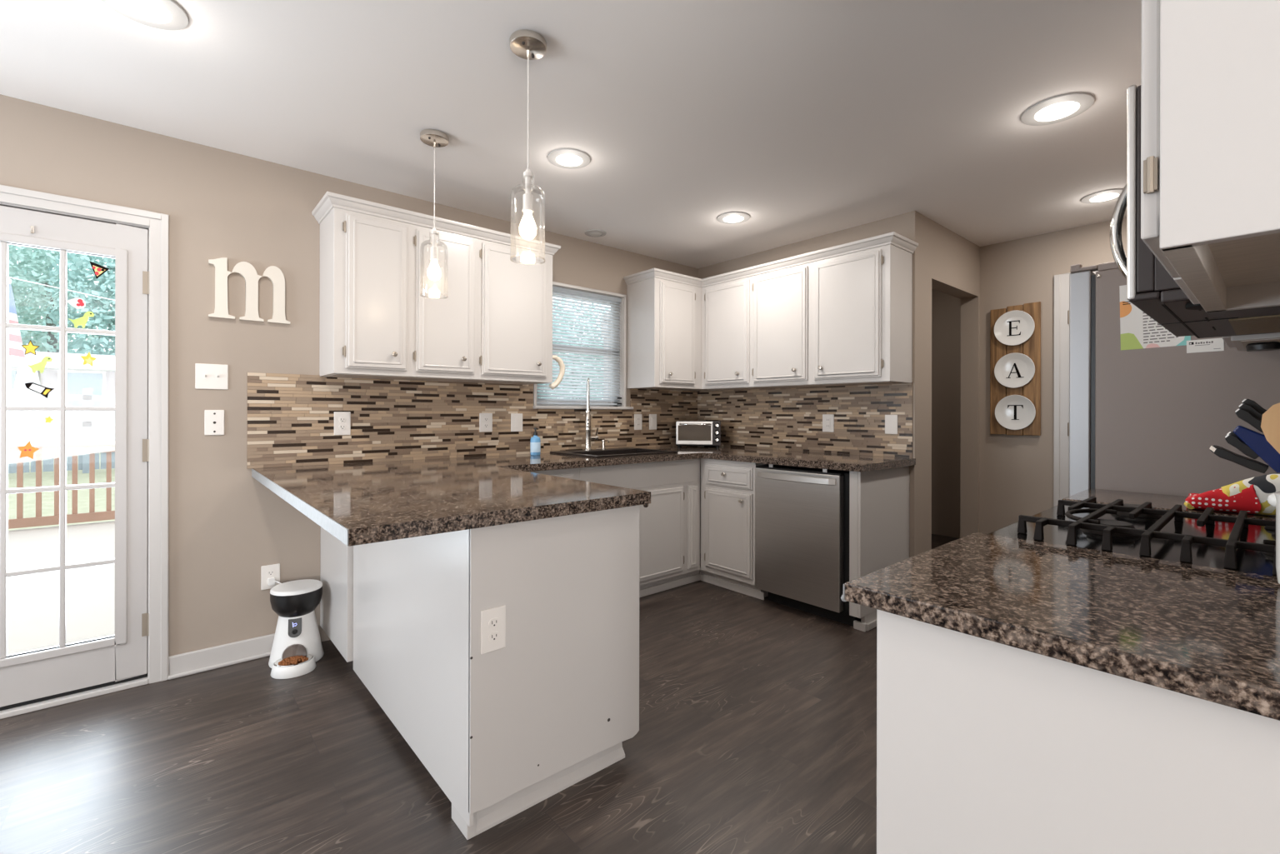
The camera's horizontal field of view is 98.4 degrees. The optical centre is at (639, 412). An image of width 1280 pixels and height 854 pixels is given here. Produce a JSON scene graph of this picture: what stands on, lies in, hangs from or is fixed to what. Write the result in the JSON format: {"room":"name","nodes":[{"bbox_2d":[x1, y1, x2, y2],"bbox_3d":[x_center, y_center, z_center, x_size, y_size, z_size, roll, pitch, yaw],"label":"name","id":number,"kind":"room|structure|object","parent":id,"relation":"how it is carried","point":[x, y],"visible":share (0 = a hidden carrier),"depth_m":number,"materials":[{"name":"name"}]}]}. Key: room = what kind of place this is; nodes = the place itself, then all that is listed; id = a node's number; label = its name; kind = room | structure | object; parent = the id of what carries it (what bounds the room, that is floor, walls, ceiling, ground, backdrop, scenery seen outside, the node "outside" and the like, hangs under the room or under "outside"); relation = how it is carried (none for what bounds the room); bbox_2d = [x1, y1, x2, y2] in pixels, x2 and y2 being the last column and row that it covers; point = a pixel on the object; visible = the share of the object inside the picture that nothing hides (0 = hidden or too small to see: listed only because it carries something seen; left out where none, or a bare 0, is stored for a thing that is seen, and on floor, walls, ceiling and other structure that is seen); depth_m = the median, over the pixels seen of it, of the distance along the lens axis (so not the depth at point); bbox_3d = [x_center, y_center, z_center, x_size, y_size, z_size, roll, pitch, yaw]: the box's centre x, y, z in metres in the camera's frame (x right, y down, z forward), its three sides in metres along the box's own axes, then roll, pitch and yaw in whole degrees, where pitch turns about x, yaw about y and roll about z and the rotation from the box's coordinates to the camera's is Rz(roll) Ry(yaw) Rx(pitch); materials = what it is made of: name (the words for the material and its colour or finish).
{"room":"kitchen","nodes":[
{"label":"kitchen","id":0,"kind":"room"},
{"bbox_2d":[0,94,698,662],"bbox_3d":[-0.966,-0.022,3.566,8.640,2.440,0.120,0,0,-41],"label":"wall","id":1,"kind":"structure","parent":0,"point":[225,525],"depth_m":2.61,"materials":[{"name":"beige paint"}]},
{"bbox_2d":[0,674,148,719],"bbox_3d":[-2.465,1.184,2.251,0.695,0.022,0.115,0,0,-41],"label":"trim","id":2,"kind":"structure","parent":1,"relation":"attached to","point":[144,681],"depth_m":2.28,"materials":[{"name":"grey paint"}]},
{"bbox_2d":[0,205,149,710],"bbox_3d":[-2.419,0.178,2.217,0.707,1.988,0.119,0,0,-41],"label":"door","id":3,"kind":"structure","parent":1,"relation":"in","point":[63,669],"depth_m":2.34,"materials":[{"name":"grey paint"}]},
{"bbox_2d":[17,440,38,459],"bbox_3d":[-2.463,0.151,2.225,0.060,0.075,0.002,0,0,-41],"label":"sticker","id":4,"kind":"object","parent":3,"relation":"attached to","point":[27,450],"visible":1,"depth_m":2.22,"materials":[{"name":"orange"}]},
{"bbox_2d":[24,382,54,398],"bbox_3d":[-2.439,-0.091,2.245,0.084,0.065,0.002,0,0,-41],"label":"sticker","id":5,"kind":"object","parent":3,"relation":"attached to","point":[44,391],"visible":1,"depth_m":2.24,"materials":[{"name":"black paint"}]},
{"bbox_2d":[26,356,52,373],"bbox_3d":[-2.440,-0.196,2.244,0.075,0.070,0.001,0,0,-41],"label":"sticker","id":6,"kind":"object","parent":3,"relation":"attached to","point":[40,367],"visible":1,"depth_m":2.25,"materials":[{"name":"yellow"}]},
{"bbox_2d":[66,297,85,308],"bbox_3d":[-2.359,-0.460,2.312,0.058,0.046,0.002,0,0,-41],"label":"sticker","id":7,"kind":"object","parent":3,"relation":"attached to","point":[77,302],"visible":1,"depth_m":2.31,"materials":[{"name":"white paper"}]},
{"bbox_2d":[68,310,94,328],"bbox_3d":[-2.348,-0.393,2.323,0.079,0.074,0.001,0,0,-41],"label":"sticker","id":8,"kind":"object","parent":3,"relation":"attached to","point":[82,321],"visible":1,"depth_m":2.33,"materials":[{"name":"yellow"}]},
{"bbox_2d":[89,260,109,278],"bbox_3d":[-2.306,-0.606,2.358,0.062,0.073,0.003,0,0,-41],"label":"sticker","id":9,"kind":"object","parent":3,"relation":"attached to","point":[98,270],"visible":1,"depth_m":2.35,"materials":[{"name":"black paint"}]},
{"bbox_2d":[0,185,169,684],"bbox_3d":[-2.467,0.154,2.256,0.828,2.087,0.140,0,0,-41],"label":"trim","id":10,"kind":"structure","parent":1,"relation":"attached to","point":[157,224],"depth_m":2.45,"materials":[{"name":"grey paint"}]},
{"bbox_2d":[195,363,228,389],"bbox_3d":[-1.999,-0.169,2.582,0.122,0.118,0.018,0,0,-41],"label":"light switch","id":11,"kind":"object","parent":1,"relation":"attached to","point":[207,376],"visible":1,"depth_m":2.58,"materials":[{"name":"white plastic"}]},
{"bbox_2d":[204,410,224,435],"bbox_3d":[-1.996,0.046,2.592,0.074,0.118,0.006,0,0,-41],"label":"jack plate","id":12,"kind":"object","parent":1,"relation":"attached to","point":[213,419],"visible":1,"depth_m":2.59,"materials":[{"name":"white plastic"}]},
{"bbox_2d":[167,633,274,679],"bbox_3d":[-2.888,1.147,1.811,3.200,0.106,0.027,0,0,-41],"label":"baseboard","id":13,"kind":"structure","parent":1,"relation":"attached to","point":[210,658],"depth_m":2.60,"materials":[{"name":"grey paint"}]},
{"bbox_2d":[208,257,289,324],"bbox_3d":[-1.885,-0.590,2.677,0.324,0.286,0.022,0,0,-41],"label":"letter","id":14,"kind":"object","parent":1,"relation":"attached to","point":[245,269],"visible":1,"depth_m":2.67,"materials":[{"name":"beige paint"}]},
{"bbox_2d":[260,563,279,589],"bbox_3d":[-1.829,0.812,2.737,0.078,0.118,0.008,0,0,-41],"label":"outlet","id":15,"kind":"object","parent":1,"relation":"attached to","point":[267,572],"visible":1,"depth_m":2.73,"materials":[{"name":"white plastic"}]},
{"bbox_2d":[311,191,560,384],"bbox_3d":[-1.090,-0.611,3.137,1.287,0.850,0.364,0,0,-41],"label":"upper cabinet","id":16,"kind":"object","parent":1,"relation":"attached to","point":[494,324],"visible":0.97,"depth_m":2.91,"materials":[{"name":"white paint"}]},
{"bbox_2d":[548,355,564,389],"bbox_3d":[-0.524,-0.254,3.491,0.115,0.218,0.036,0,0,-41],"label":"wall hook","id":17,"kind":"object","parent":16,"relation":"attached to","point":[558,380],"visible":0.93,"depth_m":3.49,"materials":[{"name":"beige plastic"}]},
{"bbox_2d":[246,372,697,469],"bbox_3d":[-0.705,0.040,3.706,3.159,0.467,0.008,0,0,-41],"label":"backsplash","id":18,"kind":"structure","parent":1,"relation":"attached to","point":[290,417],"depth_m":3.20,"materials":[{"name":"brown tile"}]},
{"bbox_2d":[334,411,350,434],"bbox_3d":[-1.582,0.057,2.938,0.080,0.124,0.008,0,0,-41],"label":"outlet","id":19,"kind":"object","parent":18,"relation":"attached to","point":[342,419],"visible":1,"depth_m":2.94,"materials":[{"name":"white plastic"}]},
{"bbox_2d":[479,413,492,432],"bbox_3d":[-0.967,0.061,3.469,0.086,0.118,0.008,0,0,-41],"label":"outlet","id":20,"kind":"object","parent":18,"relation":"attached to","point":[485,419],"visible":1,"depth_m":3.46,"materials":[{"name":"white plastic"}]},
{"bbox_2d":[510,413,522,431],"bbox_3d":[-0.804,0.063,3.610,0.084,0.118,0.008,0,0,-41],"label":"light switch","id":21,"kind":"object","parent":18,"relation":"attached to","point":[516,418],"visible":1,"depth_m":3.60,"materials":[{"name":"white plastic"}]},
{"bbox_2d":[533,281,633,409],"bbox_3d":[-0.422,-0.463,4.005,0.850,0.875,0.165,0,0,-41],"label":"window","id":22,"kind":"structure","parent":1,"relation":"in","point":[622,326],"depth_m":4.19,"materials":[{"name":"grey paint"}]},
{"bbox_2d":[536,286,621,404],"bbox_3d":[-0.429,-0.466,3.982,0.739,0.813,0.041,0,0,-41],"label":"window blind","id":23,"kind":"object","parent":22,"relation":"attached to","point":[559,291],"visible":0.7,"depth_m":4.01,"materials":[{"name":"white"}]},
{"bbox_2d":[623,268,701,389],"bbox_3d":[0.192,-0.610,4.244,0.532,0.848,0.364,0,0,-41],"label":"upper cabinet","id":24,"kind":"object","parent":1,"relation":"attached to","point":[664,307],"visible":0.98,"depth_m":4.11,"materials":[{"name":"white paint"}]},
{"bbox_2d":[0,534,959,853],"bbox_3d":[1.186,1.252,1.072,8.640,0.100,6.710,0,0,-41],"label":"floor","id":25,"kind":"structure","parent":0,"point":[757,734],"depth_m":1.90,"materials":[{"name":"brown wood"}]},
{"bbox_2d":[267,577,324,679],"bbox_3d":[-1.653,1.006,2.636,0.248,0.379,0.337,0,0,-26],"label":"pet feeder","id":26,"kind":"object","parent":25,"relation":"on","point":[297,633],"visible":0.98,"depth_m":2.60,"materials":[{"name":"white plastic"}]},
{"bbox_2d":[278,655,308,664],"bbox_3d":[-1.599,1.137,2.548,0.115,0.028,0.078,0,0,-41],"label":"kibble","id":27,"kind":"object","parent":26,"relation":"in","point":[294,659],"visible":1,"depth_m":2.53,"materials":[{"name":"brown food"}]},
{"bbox_2d":[274,654,312,666],"bbox_3d":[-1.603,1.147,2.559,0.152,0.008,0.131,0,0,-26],"label":"bowl","id":28,"kind":"object","parent":26,"relation":"on","point":[277,657],"depth_m":2.56,"materials":[{"name":"silver plastic"}]},
{"bbox_2d":[320,505,639,839],"bbox_3d":[-0.834,0.756,2.406,0.639,0.884,1.807,0,0,-41],"label":"base cabinet","id":29,"kind":"object","parent":25,"relation":"on","point":[502,732],"visible":0.85,"depth_m":1.73,"materials":[{"name":"white paint"}]},
{"bbox_2d":[480,605,505,654],"bbox_3d":[-0.415,0.615,1.569,0.076,0.122,0.008,0,0,-41],"label":"outlet","id":30,"kind":"object","parent":29,"relation":"attached to","point":[492,620],"visible":1,"depth_m":1.56,"materials":[{"name":"white plastic"}]},
{"bbox_2d":[529,458,700,597],"bbox_3d":[-0.342,0.756,3.596,1.661,0.886,0.648,0,0,-41],"label":"base cabinet","id":31,"kind":"object","parent":25,"relation":"on","point":[669,527],"visible":0.23,"depth_m":3.65,"materials":[{"name":"white paint"}]},
{"bbox_2d":[251,445,915,546],"bbox_3d":[-0.095,0.302,3.021,3.150,0.054,1.841,0,0,-41],"label":"countertop","id":32,"kind":"structure","parent":31,"relation":"on","point":[361,503],"depth_m":1.98,"materials":[{"name":"brown stone"}]},
{"bbox_2d":[530,427,540,455],"bbox_3d":[-0.671,0.185,3.554,0.069,0.177,0.056,0,0,-41],"label":"soap bottle","id":33,"kind":"object","parent":32,"relation":"on","point":[535,442],"visible":1,"depth_m":3.53,"materials":[{"name":"blue plastic"}]},
{"bbox_2d":[584,377,598,449],"bbox_3d":[-0.359,0.007,3.876,0.087,0.512,0.201,0,0,15],"label":"kitchen faucet","id":34,"kind":"object","parent":32,"relation":"on","point":[588,437],"visible":1,"depth_m":3.88,"materials":[{"name":"silver metal"}]},
{"bbox_2d":[550,447,678,458],"bbox_3d":[-0.176,0.359,3.783,0.700,0.191,0.543,0,0,-41],"label":"sink","id":35,"kind":"object","parent":32,"relation":"in","point":[621,452],"visible":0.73,"depth_m":3.83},
{"bbox_2d":[580,450,655,455],"bbox_3d":[-0.145,0.365,3.747,0.632,0.180,0.372,0,0,-41],"label":"basin","id":36,"kind":"object","parent":35,"relation":"in","point":[597,452],"depth_m":3.92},
{"bbox_2d":[675,420,720,448],"bbox_3d":[0.465,0.170,4.392,0.350,0.212,0.237,0,0,7],"label":"toaster oven","id":37,"kind":"object","parent":32,"relation":"on","point":[687,432],"visible":1,"depth_m":4.31,"materials":[{"name":"silver metal"}]},
{"bbox_2d":[700,458,769,599],"bbox_3d":[0.787,0.760,3.905,0.658,0.884,0.564,0,0,-41],"label":"base cabinet","id":38,"kind":"object","parent":25,"relation":"on","point":[727,487],"visible":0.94,"depth_m":3.69,"materials":[{"name":"white paint"}]},
{"bbox_2d":[755,464,856,626],"bbox_3d":[1.149,0.760,3.466,0.667,0.884,0.630,0,0,-41],"label":"dishwasher","id":39,"kind":"object","parent":25,"relation":"on","point":[802,514],"visible":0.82,"depth_m":3.25,"materials":[{"name":"silver metal"}]},
{"bbox_2d":[849,465,909,631],"bbox_3d":[1.410,0.761,3.220,0.610,0.884,0.074,0,0,-41],"label":"base cabinet","id":40,"kind":"object","parent":25,"relation":"on","point":[879,499],"visible":0.61,"depth_m":3.11,"materials":[{"name":"white paint"}]},
{"bbox_2d":[876,609,1279,853],"bbox_3d":[0.775,0.755,0.858,0.556,0.894,0.662,0,0,-41],"label":"base cabinet","id":41,"kind":"object","parent":25,"relation":"on","point":[984,747],"visible":0.73,"depth_m":0.72,"materials":[{"name":"white paint"}]},
{"bbox_2d":[840,532,1279,720],"bbox_3d":[0.764,0.293,0.848,0.590,0.034,0.661,0,0,-41],"label":"countertop","id":42,"kind":"structure","parent":41,"relation":"on","point":[1207,633],"depth_m":0.78,"materials":[{"name":"brown stone"}]},
{"bbox_2d":[1266,491,1279,584],"bbox_3d":[1.061,0.202,0.840,0.136,0.150,0.144,0,0,-41],"label":"utensil crock","id":43,"kind":"object","parent":42,"relation":"on","point":[1273,499],"visible":1,"depth_m":0.88,"materials":[{"name":"white ceramic"}]},
{"bbox_2d":[1260,402,1279,454],"bbox_3d":[1.032,0.119,0.873,0.008,0.278,0.070,0,0,-41],"label":"wooden spoon","id":44,"kind":"object","parent":43,"relation":"in","point":[1270,425],"visible":1,"depth_m":0.89,"materials":[{"name":"brown wood"}]},
{"bbox_2d":[988,496,1276,576],"bbox_3d":[1.267,0.721,1.308,0.766,0.963,0.693,0,0,-41],"label":"gas range","id":45,"kind":"object","parent":25,"relation":"on","point":[1247,561],"depth_m":1.22,"materials":[{"name":"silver metal"}]},
{"bbox_2d":[1069,261,1279,496],"bbox_3d":[2.180,0.322,2.148,0.912,1.764,0.761,0,0,-41],"label":"refrigerator","id":46,"kind":"object","parent":25,"relation":"on","point":[1143,420],"visible":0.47,"depth_m":1.94,"materials":[{"name":"grey metal"}]},
{"bbox_2d":[1119,285,1190,349],"bbox_3d":[1.785,-0.342,1.919,0.001,0.235,0.183,0,0,-41],"label":"notice sheet","id":47,"kind":"object","parent":46,"relation":"attached to","point":[1138,330],"visible":0.51,"depth_m":1.95,"materials":[{"name":"white paper"}]},
{"bbox_2d":[1186,338,1224,353],"bbox_3d":[1.865,-0.222,1.825,0.001,0.043,0.086,0,0,-41],"label":"business card","id":48,"kind":"object","parent":46,"relation":"attached to","point":[1214,344],"visible":0.98,"depth_m":1.82,"materials":[{"name":"white paper"}]},
{"bbox_3d":[1.719,0.756,1.673,0.380,0.894,0.662,0,0,-41],"label":"base cabinet","id":49,"kind":"object","parent":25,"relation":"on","visible":0},
{"bbox_2d":[1061,488,1275,520],"bbox_3d":[1.723,0.293,1.669,0.388,0.030,0.652,0,0,-41],"label":"countertop","id":50,"kind":"structure","parent":49,"relation":"on","point":[1161,502],"depth_m":1.77,"materials":[{"name":"brown stone"}]},
{"bbox_2d":[1184,472,1279,515],"bbox_3d":[1.705,0.192,1.496,0.113,0.171,0.331,0,0,-41],"label":"dish towel","id":51,"kind":"object","parent":50,"relation":"on","point":[1250,495],"visible":0.95,"depth_m":1.50,"materials":[{"name":"red fabric"}]},
{"bbox_2d":[1233,425,1279,472],"bbox_3d":[1.822,0.147,1.524,0.080,0.262,0.253,0,0,-41],"label":"utensil","id":52,"kind":"object","parent":50,"relation":"on","point":[1257,442],"visible":0.81,"depth_m":1.55,"materials":[{"name":"blue plastic"}]},
{"bbox_2d":[1213,447,1268,473],"bbox_3d":[1.725,0.136,1.589,0.018,0.067,0.108,0,0,-41],"label":"kitchen knife","id":53,"kind":"object","parent":52,"relation":"in","point":[1222,453],"visible":1,"depth_m":1.58,"materials":[{"name":"black plastic"}]},
{"bbox_2d":[1225,434,1259,459],"bbox_3d":[1.733,0.097,1.589,0.018,0.070,0.070,0,0,-41],"label":"kitchen knife","id":54,"kind":"object","parent":52,"relation":"in","point":[1234,441],"visible":1,"depth_m":1.59,"materials":[{"name":"black plastic"}]},
{"bbox_2d":[1235,408,1263,432],"bbox_3d":[1.746,0.026,1.568,0.018,0.076,0.078,0,0,-41],"label":"kitchen knife","id":55,"kind":"object","parent":52,"relation":"in","point":[1242,414],"visible":0.62,"depth_m":1.57,"materials":[{"name":"black plastic"}]},
{"bbox_2d":[1238,403,1262,420],"bbox_3d":[1.773,0.014,1.579,0.018,0.082,0.084,0,0,-41],"label":"kitchen knife","id":56,"kind":"object","parent":52,"relation":"in","point":[1253,412],"visible":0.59,"depth_m":1.58,"materials":[{"name":"black plastic"}]},
{"bbox_2d":[0,0,1141,289],"bbox_3d":[1.191,-1.288,1.072,8.640,0.100,6.710,0,0,-41],"label":"ceiling","id":57,"kind":"structure","parent":0,"point":[807,119],"depth_m":2.18,"materials":[{"name":"white paint"}]},
{"bbox_2d":[101,0,189,29],"bbox_3d":[-1.511,-1.237,1.681,0.216,0.011,0.216,0,0,-41],"label":"recessed light","id":58,"kind":"object","parent":57,"relation":"in","point":[161,14],"visible":1,"depth_m":1.70,"materials":[{"name":"grey plastic"}]},
{"bbox_2d":[115,0,170,20],"bbox_3d":[-1.511,-1.234,1.681,0.129,0.005,0.129,0,0,-35],"label":"diffuser","id":59,"kind":"object","parent":58,"relation":"attached to","point":[142,10],"depth_m":1.69,"materials":[{"name":"white plastic"}]},
{"bbox_2d":[420,129,449,299],"bbox_3d":[-0.922,-0.882,2.477,0.123,0.720,0.123,0,0,-41],"label":"pendant light","id":60,"kind":"object","parent":57,"relation":"hanging from","point":[435,138],"visible":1,"depth_m":2.47,"materials":[{"name":"clear glass"}]},
{"bbox_2d":[429,227,439,260],"bbox_3d":[-0.922,-0.758,2.477,0.040,0.144,0.040,0,0,-41],"label":"socket","id":61,"kind":"object","parent":60,"relation":"attached to","point":[433,250],"depth_m":2.47,"materials":[{"name":"silver metal"}]},
{"bbox_2d":[509,29,546,264],"bbox_3d":[-0.374,-0.875,1.847,0.123,0.732,0.123,0,0,-41],"label":"pendant light","id":62,"kind":"object","parent":57,"relation":"hanging from","point":[524,43],"visible":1,"depth_m":1.84,"materials":[{"name":"clear glass"}]},
{"bbox_2d":[521,168,534,213],"bbox_3d":[-0.374,-0.745,1.847,0.040,0.144,0.040,0,0,-41],"label":"socket","id":63,"kind":"object","parent":62,"relation":"attached to","point":[527,197],"depth_m":1.84,"materials":[{"name":"silver metal"}]},
{"bbox_2d":[547,148,590,169],"bbox_3d":[-0.345,-1.235,2.694,0.208,0.011,0.208,0,0,-41],"label":"recessed light","id":64,"kind":"object","parent":57,"relation":"in","point":[570,158],"visible":1,"depth_m":2.67,"materials":[{"name":"grey plastic"}]},
{"bbox_2d":[556,154,581,165],"bbox_3d":[-0.345,-1.232,2.694,0.124,0.005,0.124,0,0,-1],"label":"diffuser","id":65,"kind":"object","parent":64,"relation":"attached to","point":[562,159],"depth_m":2.69,"materials":[{"name":"white plastic"}]},
{"bbox_2d":[584,229,606,237],"bbox_3d":[-0.307,-1.235,3.809,0.150,0.011,0.150,0,0,-41],"label":"recessed light","id":66,"kind":"object","parent":57,"relation":"in","point":[592,232],"visible":1,"depth_m":3.79,"materials":[{"name":"grey plastic"}]},
{"bbox_2d":[716,211,749,224],"bbox_3d":[0.592,-1.233,3.505,0.208,0.011,0.208,0,0,-41],"label":"recessed light","id":67,"kind":"object","parent":57,"relation":"in","point":[731,217],"visible":1,"depth_m":3.48,"materials":[{"name":"grey"}]},
{"bbox_2d":[1020,92,1094,125],"bbox_3d":[1.696,-1.231,2.251,0.240,0.011,0.240,0,0,-41],"label":"recessed light","id":68,"kind":"object","parent":57,"relation":"in","point":[1061,107],"visible":1,"depth_m":2.23,"materials":[{"name":"grey plastic"}]},
{"bbox_2d":[1035,101,1079,119],"bbox_3d":[1.696,-1.228,2.251,0.143,0.005,0.143,0,0,-35],"label":"diffuser","id":69,"kind":"object","parent":68,"relation":"attached to","point":[1056,110],"depth_m":2.25,"materials":[{"name":"white plastic"}]},
{"bbox_2d":[1080,188,1123,203],"bbox_3d":[2.641,-1.229,3.144,0.208,0.011,0.208,0,0,-41],"label":"recessed light","id":70,"kind":"object","parent":57,"relation":"in","point":[1107,195],"visible":0.93,"depth_m":3.13,"materials":[{"name":"grey plastic"}]},
{"bbox_2d":[1090,193,1118,201],"bbox_3d":[2.641,-1.226,3.144,0.124,0.005,0.124,0,0,-1],"label":"diffuser","id":71,"kind":"object","parent":70,"relation":"attached to","point":[1102,197],"depth_m":3.14,"materials":[{"name":"white plastic"}]},
{"bbox_2d":[698,210,923,558],"bbox_3d":[1.133,-0.018,4.104,0.120,2.440,1.810,0,0,-41],"label":"wall","id":72,"kind":"structure","parent":0,"point":[909,225],"depth_m":3.45,"materials":[{"name":"beige paint"}]},
{"bbox_2d":[675,231,918,391],"bbox_3d":[0.967,-0.607,3.943,0.343,0.850,1.830,0,0,-41],"label":"upper cabinet","id":73,"kind":"object","parent":72,"relation":"attached to","point":[840,315],"visible":1,"depth_m":3.58,"materials":[{"name":"white paint"}]},
{"bbox_2d":[697,381,913,458],"bbox_3d":[1.081,0.044,4.065,0.008,0.467,1.800,0,0,-41],"label":"backsplash","id":74,"kind":"structure","parent":72,"relation":"attached to","point":[786,419],"depth_m":3.88,"materials":[{"name":"brown tile"}]},
{"bbox_2d":[822,414,834,432],"bbox_3d":[1.295,0.072,3.805,0.008,0.122,0.086,0,0,-41],"label":"outlet","id":75,"kind":"object","parent":74,"relation":"attached to","point":[827,419],"visible":1,"depth_m":3.80,"materials":[{"name":"white plastic"}]},
{"bbox_2d":[885,415,897,434],"bbox_3d":[1.580,0.073,3.476,0.006,0.122,0.080,0,0,-41],"label":"blank plate","id":76,"kind":"object","parent":74,"relation":"attached to","point":[891,421],"visible":1,"depth_m":3.47,"materials":[{"name":"white plastic"}]},
{"bbox_2d":[931,289,960,538],"bbox_3d":[2.889,-0.014,5.620,0.120,2.440,1.810,0,0,-41],"label":"wall","id":77,"kind":"structure","parent":0,"point":[946,308],"depth_m":5.41,"materials":[{"name":"beige paint"}]},
{"bbox_2d":[922,215,979,552],"bbox_3d":[2.564,-0.015,4.222,2.200,2.440,0.120,0,0,-41],"label":"wall","id":78,"kind":"structure","parent":0,"point":[951,262],"depth_m":3.97,"materials":[{"name":"beige paint"}]},
{"bbox_2d":[979,217,1126,534],"bbox_3d":[4.096,-0.012,2.387,0.120,2.440,4.660,0,0,-41],"label":"wall","id":79,"kind":"structure","parent":0,"point":[1016,472],"depth_m":3.90,"materials":[{"name":"beige paint"}]},
{"bbox_2d":[990,301,1040,435],"bbox_3d":[2.658,-0.304,3.922,0.050,0.926,0.304,0,0,-41],"label":"eat sign","id":80,"kind":"object","parent":79,"relation":"attached to","point":[1015,336],"visible":1,"depth_m":3.91,"materials":[{"name":"brown wood"}]},
{"bbox_2d":[1053,270,1098,506],"bbox_3d":[3.138,0.135,3.388,0.021,2.143,0.987,0,0,-41],"label":"trim","id":81,"kind":"structure","parent":79,"relation":"attached to","point":[1061,366],"depth_m":3.72,"materials":[{"name":"grey paint"}]},
{"bbox_3d":[2.222,-0.016,1.589,3.760,2.440,0.120,0,0,-41],"label":"wall","id":82,"kind":"structure","parent":0,"visible":0},
{"bbox_2d":[1109,85,1279,338],"bbox_3d":[1.353,-0.423,1.223,0.763,0.445,0.459,0,0,-41],"label":"microwave oven","id":83,"kind":"object","parent":82,"relation":"attached to","point":[1151,288],"visible":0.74,"depth_m":1.09,"materials":[{"name":"grey metal"}]},
{"bbox_2d":[1140,0,1279,312],"bbox_3d":[0.891,-0.710,0.712,0.598,1.056,0.296,0,0,-41],"label":"upper cabinet","id":84,"kind":"object","parent":82,"relation":"attached to","point":[1210,69],"visible":1,"depth_m":0.59,"materials":[{"name":"white paint"}]},
{"bbox_2d":[1221,332,1279,350],"bbox_3d":[1.843,-0.715,1.536,0.365,1.040,0.295,0,0,-41],"label":"upper cabinet","id":85,"kind":"object","parent":82,"relation":"attached to","point":[1240,342],"visible":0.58,"depth_m":1.50,"materials":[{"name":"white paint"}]},
{"bbox_2d":[1245,341,1279,351],"bbox_3d":[1.744,-0.184,1.546,0.068,0.022,0.068,0,0,-41],"label":"puck light","id":86,"kind":"object","parent":85,"relation":"attached to","point":[1267,346],"visible":1,"depth_m":1.53,"materials":[{"name":"black plastic"}]},
{"label":"outside","id":87,"kind":"structure","parent":0,"visible":0},
{"bbox_2d":[8,452,114,530],"bbox_3d":[-16.991,1.216,13.551,20.000,0.900,25.280,0,0,-41],"label":"lawn","id":88,"kind":"structure","parent":87,"point":[47,477],"depth_m":8.21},
{"bbox_2d":[8,278,24,406],"bbox_3d":[-11.016,-0.642,9.733,0.247,3.440,0.135,0,0,-41],"label":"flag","id":89,"kind":"object","parent":88,"relation":"on","point":[15,348],"visible":0.56,"depth_m":9.70,"materials":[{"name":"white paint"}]},
{"bbox_2d":[10,348,44,469],"bbox_3d":[-11.373,-0.093,10.262,0.520,2.340,0.507,0,0,-41],"label":"patio umbrella","id":90,"kind":"object","parent":88,"relation":"on","point":[25,374],"visible":0.28,"depth_m":10.16,"materials":[{"name":"white paint"}]},
{"bbox_2d":[8,388,114,473],"bbox_3d":[-10.655,0.419,9.277,8.000,1.720,0.110,0,0,-41],"label":"fence","id":91,"kind":"object","parent":88,"relation":"on","point":[88,423],"visible":0.16,"depth_m":9.74,"materials":[{"name":"white wood"}]},
{"bbox_2d":[8,244,114,353],"bbox_3d":[-23.508,-4.344,21.985,5.411,10.408,3.349,0,0,-36],"label":"tree","id":92,"kind":"object","parent":88,"relation":"on","point":[51,344],"visible":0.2,"depth_m":21.41,"materials":[{"name":"green plant"}]},
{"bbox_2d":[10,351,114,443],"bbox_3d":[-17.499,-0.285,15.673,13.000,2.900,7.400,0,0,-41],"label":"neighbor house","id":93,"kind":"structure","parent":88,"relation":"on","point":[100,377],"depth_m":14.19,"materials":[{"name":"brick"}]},
{"bbox_2d":[43,250,114,355],"bbox_3d":[-18.795,-3.333,20.752,4.971,8.409,3.088,0,0,-41],"label":"tree","id":94,"kind":"object","parent":88,"relation":"on","point":[92,302],"visible":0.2,"depth_m":19.48,"materials":[{"name":"green plant"}]},
{"bbox_2d":[537,306,574,398],"bbox_3d":[-3.903,-1.215,13.777,5.178,4.846,3.239,0,0,-34],"label":"tree","id":95,"kind":"object","parent":88,"relation":"on","point":[554,307],"visible":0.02,"depth_m":14.45,"materials":[{"name":"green plant"}]},
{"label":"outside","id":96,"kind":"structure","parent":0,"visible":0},
{"bbox_2d":[7,520,114,654],"bbox_3d":[-3.888,1.297,4.652,12.200,0.110,5.320,0,0,-41],"label":"deck","id":97,"kind":"object","parent":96,"point":[32,599],"depth_m":3.90,"materials":[{"name":"concrete"}]},
{"bbox_2d":[8,440,114,529],"bbox_3d":[-6.598,0.778,5.726,7.500,0.918,0.170,0,0,-41],"label":"deck railing","id":98,"kind":"object","parent":97,"relation":"on","point":[74,447],"visible":0.32,"depth_m":6.00,"materials":[{"name":"beige wood"}]},
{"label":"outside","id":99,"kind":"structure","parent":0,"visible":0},
{"bbox_2d":[8,245,93,352],"bbox_3d":[-27.455,-4.633,23.829,5.710,10.970,3.390,0,0,-41],"label":"tree","id":100,"kind":"object","parent":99,"point":[28,290],"visible":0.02,"depth_m":24.04,"materials":[{"name":"green plant"}]},
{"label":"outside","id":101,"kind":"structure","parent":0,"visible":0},
{"bbox_2d":[537,297,608,399],"bbox_3d":[-2.385,-1.533,20.387,5.609,5.484,3.489,0,0,-41],"label":"tree","id":102,"kind":"object","parent":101,"point":[552,297],"visible":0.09,"depth_m":19.77,"materials":[{"name":"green plant"}]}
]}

